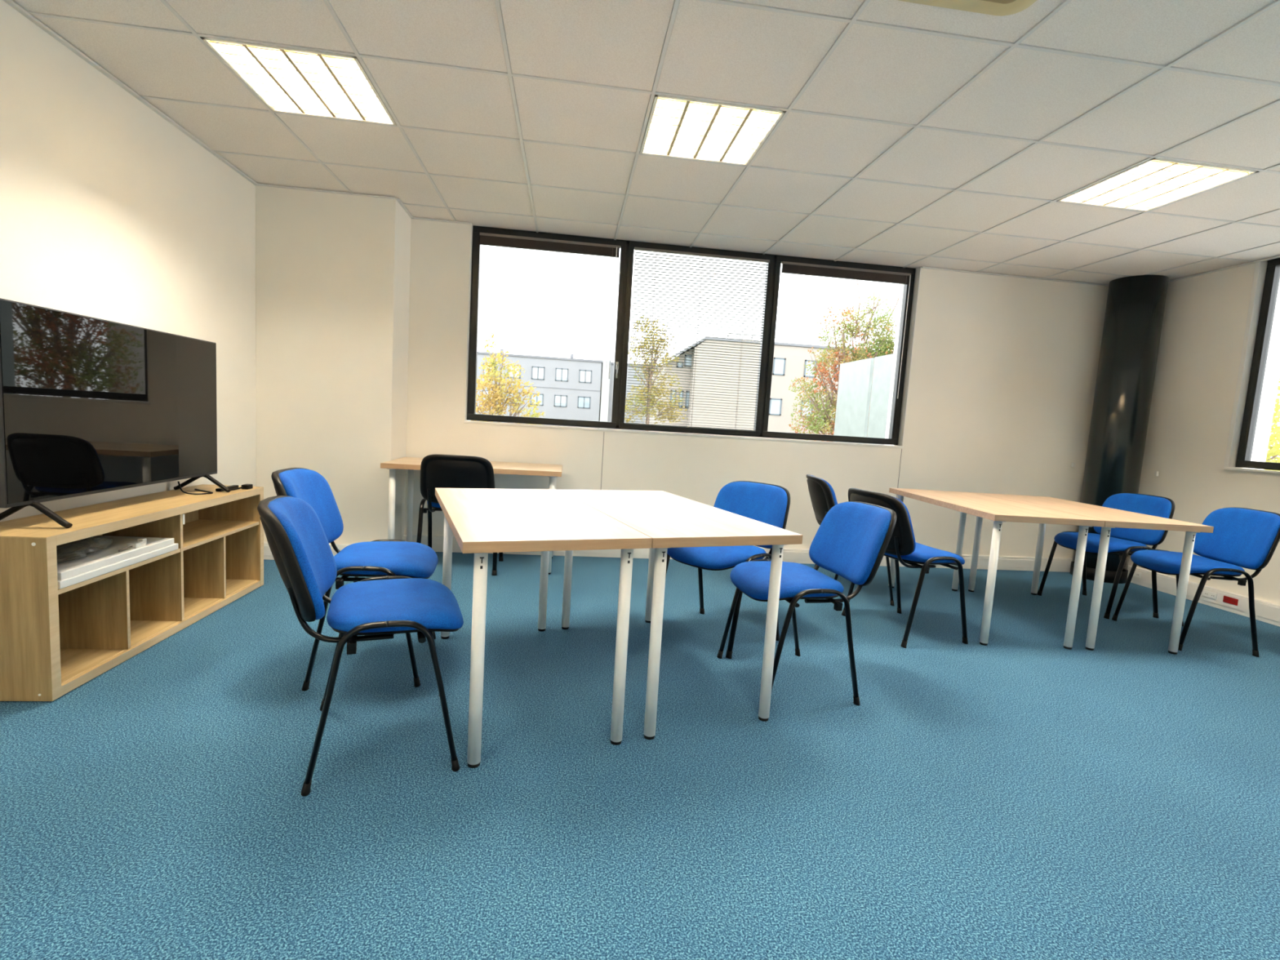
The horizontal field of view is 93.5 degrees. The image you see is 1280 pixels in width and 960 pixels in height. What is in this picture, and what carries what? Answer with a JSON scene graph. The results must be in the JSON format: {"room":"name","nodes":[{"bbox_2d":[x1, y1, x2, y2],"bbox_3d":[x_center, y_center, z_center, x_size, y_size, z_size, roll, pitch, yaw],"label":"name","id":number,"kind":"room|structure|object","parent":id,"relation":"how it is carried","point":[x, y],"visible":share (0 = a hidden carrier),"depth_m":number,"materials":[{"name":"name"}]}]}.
{"room":"classroom","nodes":[
{"label":"classroom","id":0,"kind":"room"},
{"bbox_2d":[0,0,256,521],"bbox_3d":[-2.376,-0.481,1.382,0.200,2.617,6.790,3,6,-7],"label":"wall","id":1,"kind":"structure","parent":0,"point":[109,211],"depth_m":2.79,"materials":[{"name":"paint"}]},
{"bbox_2d":[255,185,411,544],"bbox_3d":[-2.176,-0.729,4.311,0.885,2.557,0.400,3,6,-7],"label":"wall","id":2,"kind":"structure","parent":0,"point":[332,270],"depth_m":4.10,"materials":[{"name":"paint"}]},
{"bbox_2d":[2,0,1279,286],"bbox_3d":[1.225,-1.480,1.649,6.910,0.010,6.290,3,6,-7],"label":"trim","id":3,"kind":"structure","parent":2,"relation":"attached to","point":[11,2],"depth_m":3.48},
{"bbox_2d":[0,551,1279,959],"bbox_3d":[1.116,1.050,1.956,7.410,0.120,6.790,3,6,-7],"label":"floor","id":4,"kind":"structure","parent":0,"point":[1020,795],"depth_m":1.82,"materials":[{"name":"blue carpet"}]},
{"bbox_2d":[0,484,263,701],"bbox_3d":[-2.302,0.402,2.799,0.339,0.586,1.486,3,6,-7],"label":"media cabinet","id":5,"kind":"object","parent":4,"relation":"on","point":[54,641],"visible":0.95,"depth_m":2.47,"materials":[{"name":"brown wood"}]},
{"bbox_2d":[0,297,231,528],"bbox_3d":[-2.263,-0.281,2.672,0.275,0.798,1.266,3,6,-7],"label":"television","id":6,"kind":"object","parent":5,"relation":"on","point":[89,405],"visible":1,"depth_m":2.44,"materials":[{"name":"black"}]},
{"bbox_2d":[57,542,177,589],"bbox_3d":[-2.241,0.332,2.436,0.302,0.028,0.654,3,6,-7],"label":"flat box","id":7,"kind":"object","parent":5,"relation":"on","point":[82,577],"visible":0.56,"depth_m":2.38,"materials":[{"name":"white paint"}]},
{"bbox_2d":[57,535,173,580],"bbox_3d":[-2.240,0.304,2.432,0.290,0.028,0.623,3,6,-7],"label":"flat box","id":8,"kind":"object","parent":7,"relation":"on","point":[109,555],"visible":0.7,"depth_m":2.42,"materials":[{"name":"white paint"}]},
{"bbox_2d":[56,535,112,562],"bbox_3d":[-2.233,0.257,2.306,0.260,0.092,0.398,3,6,-7],"label":"plastic bag","id":9,"kind":"object","parent":8,"relation":"on","point":[73,550],"visible":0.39,"depth_m":2.30,"materials":[{"name":"grey plastic"}]},
{"bbox_2d":[118,537,146,551],"bbox_3d":[-2.132,0.273,2.521,0.036,0.030,0.156,3,6,-7],"label":"connector","id":10,"kind":"object","parent":8,"relation":"on","point":[141,542],"visible":1,"depth_m":2.54,"materials":[{"name":"white plastic"}]},
{"bbox_2d":[57,519,259,594],"bbox_3d":[-2.297,0.317,2.792,0.327,0.017,1.404,3,6,-7],"label":"shelf","id":11,"kind":"object","parent":5,"relation":"attached to","point":[196,532],"depth_m":3.12,"materials":[{"name":"brown wood"}]},
{"bbox_2d":[177,480,213,494],"bbox_3d":[-2.320,0.033,3.178,0.130,0.072,0.214,2,6,-17],"label":"cable","id":12,"kind":"object","parent":5,"relation":"on","point":[179,484],"visible":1,"depth_m":3.12,"materials":[{"name":"black plastic"}]},
{"bbox_2d":[215,484,238,491],"bbox_3d":[-2.290,0.045,3.342,0.027,0.016,0.180,3,6,-7],"label":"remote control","id":13,"kind":"object","parent":5,"relation":"on","point":[232,486],"visible":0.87,"depth_m":3.35,"materials":[{"name":"black plastic"}]},
{"bbox_2d":[222,484,253,490],"bbox_3d":[-2.261,0.040,3.361,0.081,0.026,0.180,6,6,28],"label":"power adapter","id":14,"kind":"object","parent":5,"relation":"on","point":[246,486],"visible":0.69,"depth_m":3.38,"materials":[{"name":"black plastic"}]},
{"bbox_2d":[271,467,438,691],"bbox_3d":[-1.198,0.377,2.563,0.625,0.823,0.550,2,6,-12],"label":"chair","id":15,"kind":"object","parent":4,"relation":"on","point":[377,557],"visible":0.71,"depth_m":2.48,"materials":[{"name":"blue fabric"}]},
{"bbox_2d":[257,495,463,796],"bbox_3d":[-0.894,0.465,1.964,0.595,0.803,0.550,1,6,-23],"label":"chair","id":16,"kind":"object","parent":4,"relation":"on","point":[378,607],"visible":1,"depth_m":1.81,"materials":[{"name":"blue fabric"}]},
{"bbox_2d":[416,454,503,575],"bbox_3d":[-1.241,0.218,4.174,0.550,0.818,0.595,3,6,-7],"label":"chair","id":17,"kind":"object","parent":4,"relation":"on","point":[437,471],"visible":0.47,"depth_m":3.92,"materials":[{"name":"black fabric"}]},
{"bbox_2d":[380,457,562,574],"bbox_3d":[-1.178,0.247,4.365,1.184,0.728,0.599,3,6,-7],"label":"desk","id":18,"kind":"object","parent":4,"relation":"on","point":[553,471],"visible":0.6,"depth_m":4.14,"materials":[{"name":"laminate"}]},
{"bbox_2d":[435,488,652,768],"bbox_3d":[-0.494,0.476,2.470,0.599,0.728,1.250,1,6,-22],"label":"table","id":19,"kind":"object","parent":4,"relation":"on","point":[482,522],"visible":1,"depth_m":2.03,"materials":[{"name":"laminate"}]},
{"bbox_2d":[557,488,802,739],"bbox_3d":[0.062,0.486,2.699,0.599,0.728,1.250,1,6,-22],"label":"table","id":20,"kind":"object","parent":4,"relation":"on","point":[671,520],"visible":0.92,"depth_m":2.26,"materials":[{"name":"white laminate"}]},
{"bbox_2d":[665,480,790,658],"bbox_3d":[0.466,0.422,3.228,0.595,0.803,0.550,-2,8,-44],"label":"chair","id":21,"kind":"object","parent":4,"relation":"on","point":[766,503],"visible":0.48,"depth_m":3.17,"materials":[{"name":"blue fabric"}]},
{"bbox_2d":[716,501,896,706],"bbox_3d":[0.745,0.498,2.669,0.640,0.795,0.550,2,6,-13],"label":"chair","id":22,"kind":"object","parent":4,"relation":"on","point":[851,542],"visible":0.94,"depth_m":2.58,"materials":[{"name":"blue fabric"}]},
{"bbox_2d":[805,474,893,605],"bbox_3d":[1.432,0.385,4.191,0.595,0.803,0.550,4,6,3],"label":"chair","id":23,"kind":"object","parent":4,"relation":"on","point":[822,495],"visible":0.3,"depth_m":4.01,"materials":[{"name":"black plastic"}]},
{"bbox_2d":[841,488,968,648],"bbox_3d":[1.481,0.462,3.437,0.595,0.803,0.550,2,6,-17],"label":"chair","id":24,"kind":"object","parent":4,"relation":"on","point":[902,547],"visible":0.59,"depth_m":3.23,"materials":[{"name":"blue fabric"}]},
{"bbox_2d":[888,488,1105,649],"bbox_3d":[2.127,0.498,3.841,0.599,0.728,1.250,3,6,-2],"label":"table","id":25,"kind":"object","parent":4,"relation":"on","point":[999,511],"visible":0.91,"depth_m":3.30,"materials":[{"name":"laminate"}]},
{"bbox_2d":[968,492,1213,654],"bbox_3d":[2.728,0.532,3.865,0.599,0.728,1.250,3,6,-2],"label":"table","id":26,"kind":"object","parent":4,"relation":"on","point":[1113,517],"visible":0.9,"depth_m":3.32,"materials":[{"name":"brown laminate"}]},
{"bbox_2d":[1037,493,1174,618],"bbox_3d":[3.297,0.493,4.227,0.595,0.803,0.550,2,6,-12],"label":"chair","id":27,"kind":"object","parent":4,"relation":"on","point":[1125,540],"visible":0.73,"depth_m":4.15,"materials":[{"name":"blue fabric"}]},
{"bbox_2d":[1069,275,1168,583],"bbox_3d":[4.015,-0.398,5.054,0.415,2.495,0.421,3,6,-7],"label":"column","id":28,"kind":"structure","parent":4,"relation":"on","point":[1135,304],"depth_m":4.91,"materials":[{"name":"black paint"}]},
{"bbox_2d":[1111,507,1279,657],"bbox_3d":[3.364,0.558,3.612,0.595,0.803,0.550,4,6,4],"label":"chair","id":29,"kind":"object","parent":4,"relation":"on","point":[1242,537],"visible":0.92,"depth_m":3.52,"materials":[{"name":"blue fabric"}]},
{"bbox_2d":[12,0,1279,284],"bbox_3d":[1.274,-1.568,1.696,7.410,0.162,6.790,3,6,-7],"label":"ceiling","id":30,"kind":"structure","parent":0,"point":[908,135],"depth_m":2.67,"materials":[{"name":"tile"}]},
{"bbox_2d":[200,36,396,125],"bbox_3d":[-1.462,-1.794,2.672,0.579,0.093,0.578,3,6,-7],"label":"ceiling light","id":31,"kind":"object","parent":30,"relation":"attached to","point":[286,80],"visible":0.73,"depth_m":2.66,"materials":[{"name":"white plastic"}]},
{"bbox_2d":[640,94,785,165],"bbox_3d":[0.322,-1.708,2.891,0.579,0.093,0.578,3,6,-7],"label":"ceiling light","id":32,"kind":"object","parent":30,"relation":"attached to","point":[678,127],"visible":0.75,"depth_m":2.88,"materials":[{"name":"white plastic"}]},
{"bbox_2d":[898,0,1036,16],"bbox_3d":[1.014,-1.486,1.690,0.500,0.034,0.500,3,6,-7],"label":"ceiling fitting","id":33,"kind":"object","parent":30,"relation":"attached to","point":[994,7],"visible":1,"depth_m":1.90,"materials":[{"name":"plastic"}]},
{"bbox_2d":[1056,157,1258,211],"bbox_3d":[2.701,-1.593,3.183,0.579,0.093,0.578,3,6,-7],"label":"ceiling light","id":34,"kind":"object","parent":30,"relation":"attached to","point":[1152,184],"visible":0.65,"depth_m":3.18,"materials":[{"name":"white plastic"}]},
{"bbox_2d":[404,218,1108,558],"bbox_3d":[0.821,-0.649,5.026,7.410,2.617,0.300,3,6,-7],"label":"wall","id":35,"kind":"structure","parent":0,"point":[1003,373],"depth_m":5.04,"materials":[{"name":"paint"}]},
{"bbox_2d":[600,431,604,488],"bbox_3d":[-0.313,0.060,4.821,0.005,0.892,0.012,3,6,-7],"label":"trim","id":36,"kind":"structure","parent":35,"relation":"attached to","point":[603,432],"depth_m":4.79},
{"bbox_2d":[263,534,1072,572],"bbox_3d":[0.596,0.622,4.755,6.620,0.118,0.449,3,6,-7],"label":"baseboard","id":37,"kind":"structure","parent":35,"relation":"attached to","point":[791,555],"depth_m":5.02,"materials":[{"name":"white plastic"}]},
{"bbox_2d":[463,222,921,448],"bbox_3d":[0.468,-1.103,4.851,3.608,1.491,0.148,3,6,-7],"label":"window","id":38,"kind":"structure","parent":35,"relation":"in","point":[627,247],"depth_m":4.85,"materials":[{"name":"metal"}]},
{"bbox_2d":[480,232,620,378],"bbox_3d":[-0.713,-1.334,4.662,1.065,1.026,0.034,3,6,-7],"label":"blind","id":39,"kind":"object","parent":38,"relation":"attached to","point":[486,239],"visible":1,"depth_m":4.61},
{"bbox_2d":[625,247,769,431],"bbox_3d":[0.457,-1.107,4.828,1.090,1.372,0.026,3,6,-7],"label":"blind","id":40,"kind":"object","parent":38,"relation":"attached to","point":[656,251],"visible":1,"depth_m":4.81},
{"bbox_2d":[781,261,911,398],"bbox_3d":[1.659,-1.220,4.953,1.100,1.026,0.034,3,6,-7],"label":"blind","id":41,"kind":"object","parent":38,"relation":"attached to","point":[793,268],"visible":1,"depth_m":4.91,"materials":[{"name":"black metal"}]},
{"bbox_2d":[896,448,902,497],"bbox_3d":[2.181,0.180,5.127,0.005,0.892,0.012,3,6,-7],"label":"trim","id":42,"kind":"structure","parent":35,"relation":"attached to","point":[901,449],"depth_m":5.09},
{"bbox_2d":[1128,255,1279,604],"bbox_3d":[4.740,-0.124,2.106,0.300,2.617,6.490,3,6,-7],"label":"wall","id":43,"kind":"structure","parent":0,"point":[1205,317],"depth_m":4.58,"materials":[{"name":"paint"}]},
{"bbox_2d":[1133,571,1141,577],"bbox_3d":[4.133,0.785,5.021,0.006,0.046,0.094,3,6,-7],"label":"power socket","id":44,"kind":"object","parent":43,"relation":"attached to","point":[1136,574],"visible":0.64,"depth_m":5.00,"materials":[{"name":"white plastic"}]},
{"bbox_2d":[1127,565,1279,626],"bbox_3d":[4.497,1.107,2.162,0.050,0.133,6.000,3,6,-7],"label":"baseboard","id":45,"kind":"structure","parent":43,"relation":"attached to","point":[1265,611],"depth_m":4.39,"materials":[{"name":"white plastic"}]},
{"bbox_2d":[1202,590,1217,599],"bbox_3d":[4.202,0.847,4.439,0.006,0.046,0.094,3,6,-7],"label":"power socket","id":46,"kind":"object","parent":43,"relation":"attached to","point":[1206,593],"visible":1,"depth_m":4.43,"materials":[{"name":"white plastic"}]},
{"bbox_2d":[1222,595,1238,605],"bbox_3d":[4.218,0.861,4.300,0.006,0.046,0.094,3,6,-7],"label":"power socket","id":47,"kind":"object","parent":43,"relation":"attached to","point":[1233,601],"visible":1,"depth_m":4.30,"materials":[{"name":"red plastic"}]},
{"bbox_2d":[1223,261,1267,468],"bbox_3d":[4.366,-0.812,4.343,0.062,1.475,0.030,3,6,-7],"label":"trim","id":48,"kind":"structure","parent":43,"relation":"attached to","point":[1260,267],"depth_m":4.33,"materials":[{"name":"white paint"}]},
{"bbox_2d":[1224,257,1279,473],"bbox_3d":[4.601,-0.629,2.577,0.148,1.491,3.568,3,6,-7],"label":"window","id":49,"kind":"structure","parent":43,"relation":"in","point":[1272,280],"depth_m":4.28,"materials":[{"name":"metal"}]},
{"label":"outside","id":50,"kind":"structure","parent":0,"visible":0},
{"bbox_3d":[8.818,-1.479,75.745,180.000,0.300,137.510,3,6,-7],"label":"ground","id":51,"kind":"structure","parent":50,"visible":0},
{"bbox_2d":[471,332,545,425],"bbox_3d":[-5.738,-1.628,24.191,3.723,8.405,2.473,3,6,-7],"label":"autumn tree","id":52,"kind":"object","parent":51,"relation":"on","point":[495,397],"visible":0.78,"depth_m":23.82,"materials":[{"name":"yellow plant"}]},
{"bbox_2d":[472,348,603,428],"bbox_3d":[-16.687,-8.267,66.662,23.988,11.919,12.100,3,6,-7],"label":"apartment building","id":53,"kind":"structure","parent":51,"relation":"on","point":[569,388],"depth_m":61.47,"materials":[{"name":"white paint"}]},
{"bbox_2d":[555,395,566,403],"bbox_3d":[-8.119,-8.238,61.619,1.098,0.701,0.020,3,6,-7],"label":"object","id":54,"kind":"structure","parent":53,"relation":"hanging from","point":[558,399],"depth_m":61.61,"materials":[{"name":"white glass"}]},
{"bbox_2d":[555,368,567,377],"bbox_3d":[-7.961,-10.864,61.359,1.098,0.816,0.020,3,6,-7],"label":"window","id":55,"kind":"structure","parent":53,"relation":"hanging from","point":[560,373],"depth_m":61.35,"materials":[{"name":"white glass"}]},
{"bbox_2d":[598,360,657,431],"bbox_3d":[-1.300,-7.174,68.589,7.095,11.211,12.100,3,6,-7],"label":"building wing","id":56,"kind":"object","parent":51,"relation":"on","point":[606,384],"visible":0.31,"depth_m":62.75},
{"bbox_2d":[624,315,687,431],"bbox_3d":[0.445,-1.911,24.945,3.047,9.557,2.631,3,6,-7],"label":"autumn tree","id":57,"kind":"object","parent":51,"relation":"on","point":[639,397],"visible":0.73,"depth_m":24.55,"materials":[{"name":"green plant"}]},
{"bbox_2d":[644,333,875,441],"bbox_3d":[9.834,-4.662,46.929,17.924,11.819,10.200,3,6,-7],"label":"building","id":58,"kind":"structure","parent":51,"relation":"on","point":[789,359],"depth_m":41.51,"materials":[{"name":"white paint"}]},
{"bbox_2d":[788,280,900,441],"bbox_3d":[5.160,-0.664,14.864,3.422,9.634,1.980,3,6,-2],"label":"tree","id":59,"kind":"object","parent":51,"relation":"on","point":[881,345],"visible":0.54,"depth_m":14.46,"materials":[{"name":"green plant"}]},
{"bbox_2d":[833,357,874,444],"bbox_3d":[3.573,1.187,10.810,0.050,6.560,1.160,3,6,-7],"label":"screen panel","id":60,"kind":"object","parent":51,"relation":"on","point":[855,377],"visible":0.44,"depth_m":10.45,"materials":[{"name":"white glass"}]},
{"bbox_2d":[866,353,893,444],"bbox_3d":[3.704,1.305,9.694,0.050,6.560,0.900,3,6,-7],"label":"screen panel","id":61,"kind":"object","parent":51,"relation":"on","point":[882,366],"visible":0.24,"depth_m":9.58,"materials":[{"name":"white glass"}]},
{"bbox_2d":[1264,376,1279,471],"bbox_3d":[10.151,1.272,10.315,4.985,7.275,7.592,8,7,40],"label":"leafy tree","id":62,"kind":"object","parent":51,"relation":"on","point":[1273,451],"visible":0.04,"depth_m":9.20,"materials":[{"name":"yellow plant"}]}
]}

